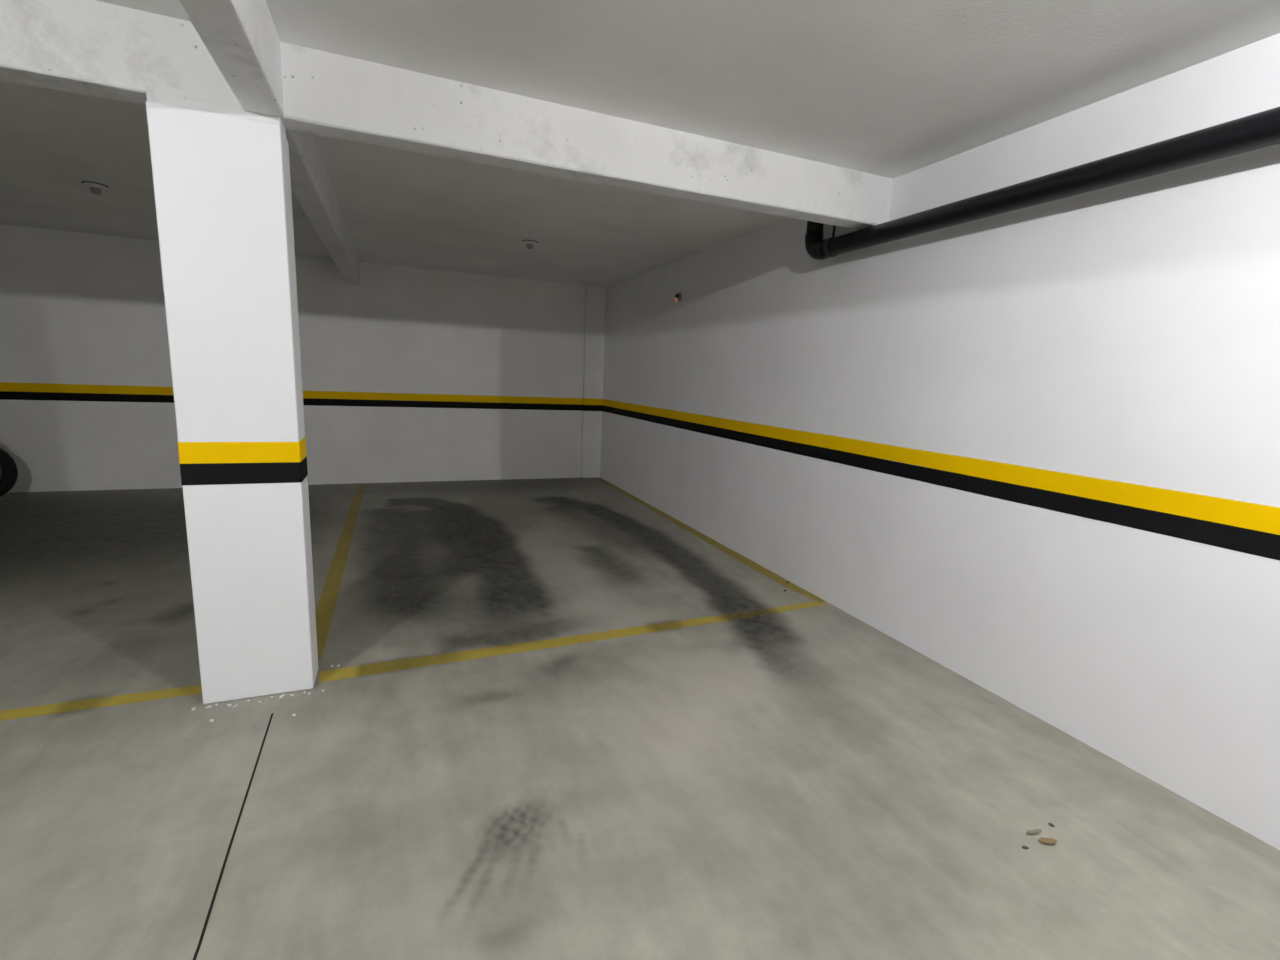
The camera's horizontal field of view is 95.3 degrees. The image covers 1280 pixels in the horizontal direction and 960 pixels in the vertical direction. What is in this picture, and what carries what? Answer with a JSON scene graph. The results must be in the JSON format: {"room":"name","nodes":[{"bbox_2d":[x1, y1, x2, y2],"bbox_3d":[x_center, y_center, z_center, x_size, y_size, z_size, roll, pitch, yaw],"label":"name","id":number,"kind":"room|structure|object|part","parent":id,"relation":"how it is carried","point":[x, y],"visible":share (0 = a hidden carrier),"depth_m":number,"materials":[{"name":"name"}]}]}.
{"room":"parking garage","nodes":[
{"label":"parking garage","id":0,"kind":"room"},
{"bbox_2d":[0,224,585,492],"bbox_3d":[-6.595,-1.224,6.075,13.000,2.718,0.202,-2,11,-22],"label":"wall","id":1,"kind":"structure","parent":0,"point":[410,374],"depth_m":7.14,"materials":[{"name":"white paint"}]},
{"bbox_2d":[0,477,1279,959],"bbox_3d":[-4.003,1.309,0.221,13.200,0.001,13.700,-2,11,-22],"label":"floor","id":2,"kind":"structure","parent":0,"point":[558,718],"depth_m":2.22,"materials":[{"name":"concrete"}]},
{"bbox_2d":[0,448,17,496],"bbox_3d":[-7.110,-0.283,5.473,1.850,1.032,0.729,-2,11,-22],"label":"tire","id":3,"kind":"object","parent":2,"relation":"on","point":[8,468],"visible":1,"depth_m":5.80,"materials":[{"name":"rubber"}]},
{"bbox_2d":[146,101,317,703],"bbox_3d":[-1.706,-0.226,2.519,0.431,2.418,0.204,-2,11,-22],"label":"pillar","id":4,"kind":"structure","parent":2,"relation":"on","point":[222,183],"depth_m":2.41,"materials":[{"name":"white paint"}]},
{"bbox_2d":[581,285,605,477],"bbox_3d":[-0.673,-1.373,8.383,0.287,2.718,0.047,-2,11,-22],"label":"pier","id":5,"kind":"object","parent":2,"relation":"on","point":[595,303],"visible":1,"depth_m":8.35,"materials":[{"name":"white paint"}]},
{"bbox_2d":[1026,829,1040,833],"bbox_3d":[1.364,1.218,2.018,0.056,0.011,0.018,1,10,-8],"label":"dry leaf","id":6,"kind":"object","parent":2,"relation":"on","point":[1035,831],"visible":1,"depth_m":2.02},
{"bbox_2d":[1038,837,1056,843],"bbox_3d":[1.385,1.226,1.980,0.056,0.011,0.028,4,10,9],"label":"dry leaf","id":7,"kind":"object","parent":2,"relation":"on","point":[1044,840],"visible":1,"depth_m":1.98,"materials":[{"name":"brown plant"}]},
{"bbox_2d":[0,0,1279,286],"bbox_3d":[-3.882,-1.452,-0.269,13.200,0.180,13.700,-2,11,-22],"label":"ceiling","id":8,"kind":"structure","parent":0,"point":[892,89],"depth_m":2.50,"materials":[{"name":"paint"}]},
{"bbox_2d":[82,181,107,194],"bbox_3d":[-4.013,-2.146,4.297,0.150,0.068,0.150,-2,11,-22],"label":"holder","id":9,"kind":"object","parent":8,"relation":"attached to","point":[95,188],"visible":1,"depth_m":4.27,"materials":[{"name":"paint"}]},
{"bbox_3d":[-4.013,-2.161,4.295,0.132,0.022,0.132,-2,11,-22],"label":"plate","id":10,"kind":"part","parent":9,"relation":"part of","materials":[{"name":"paint"}]},
{"bbox_2d":[90,187,100,194],"bbox_3d":[-4.014,-2.134,4.299,0.062,0.044,0.062,-2,11,-22],"label":"socket","id":11,"kind":"object","parent":9,"relation":"attached to","point":[95,190],"depth_m":4.28,"materials":[{"name":"plastic"}]},
{"bbox_2d":[178,0,283,116],"bbox_3d":[0.096,-0.832,-1.488,0.145,0.272,8.250,-2,11,-22],"label":"cross beam","id":12,"kind":"structure","parent":8,"relation":"attached to","point":[241,37],"depth_m":1.89,"materials":[{"name":"concrete"}]},
{"bbox_2d":[286,129,359,284],"bbox_3d":[-2.490,-2.045,4.707,0.145,0.272,5.106,-2,11,-22],"label":"cross beam","id":13,"kind":"structure","parent":8,"relation":"attached to","point":[311,185],"depth_m":3.64,"materials":[{"name":"concrete"}]},
{"bbox_2d":[0,0,892,229],"bbox_3d":[-4.543,-1.473,1.072,13.000,0.304,0.146,-2,11,-22],"label":"beam","id":14,"kind":"structure","parent":8,"relation":"attached to","point":[86,47],"depth_m":2.49,"materials":[{"name":"concrete"}]},
{"bbox_2d":[522,240,537,248],"bbox_3d":[-1.048,-2.238,5.550,0.150,0.068,0.150,-2,11,-22],"label":"holder","id":15,"kind":"object","parent":8,"relation":"attached to","point":[529,243],"visible":1,"depth_m":5.52,"materials":[{"name":"paint"}]},
{"bbox_2d":[527,244,532,248],"bbox_3d":[-1.049,-2.226,5.552,0.062,0.044,0.062,-2,11,-22],"label":"socket","id":16,"kind":"object","parent":15,"relation":"attached to","point":[529,246],"depth_m":5.53,"materials":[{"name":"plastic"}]},
{"bbox_3d":[-1.048,-2.253,5.547,0.132,0.022,0.132,-2,11,-22],"label":"plate","id":17,"kind":"part","parent":15,"relation":"part of","materials":[{"name":"paint"}]},
{"bbox_2d":[805,107,1279,259],"bbox_3d":[2.831,-0.906,-0.020,0.120,0.394,8.830,-2,11,-22],"label":"drain pipe","id":18,"kind":"object","parent":8,"relation":"hanging from","point":[1259,130],"visible":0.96,"depth_m":2.38,"materials":[{"name":"black plastic"}]},
{"bbox_2d":[600,33,1279,849],"bbox_3d":[2.063,-0.202,2.457,0.202,2.718,13.700,-2,11,-22],"label":"wall","id":19,"kind":"structure","parent":0,"point":[1034,450],"depth_m":2.72,"materials":[{"name":"white paint"}]},
{"bbox_2d":[673,276,681,302],"bbox_3d":[0.367,-1.996,6.103,0.065,0.291,0.215,-2,11,-22],"label":"wall lamp","id":20,"kind":"object","parent":19,"relation":"attached to","point":[678,297],"visible":1,"depth_m":6.05,"materials":[{"name":"plastic"}]}
]}

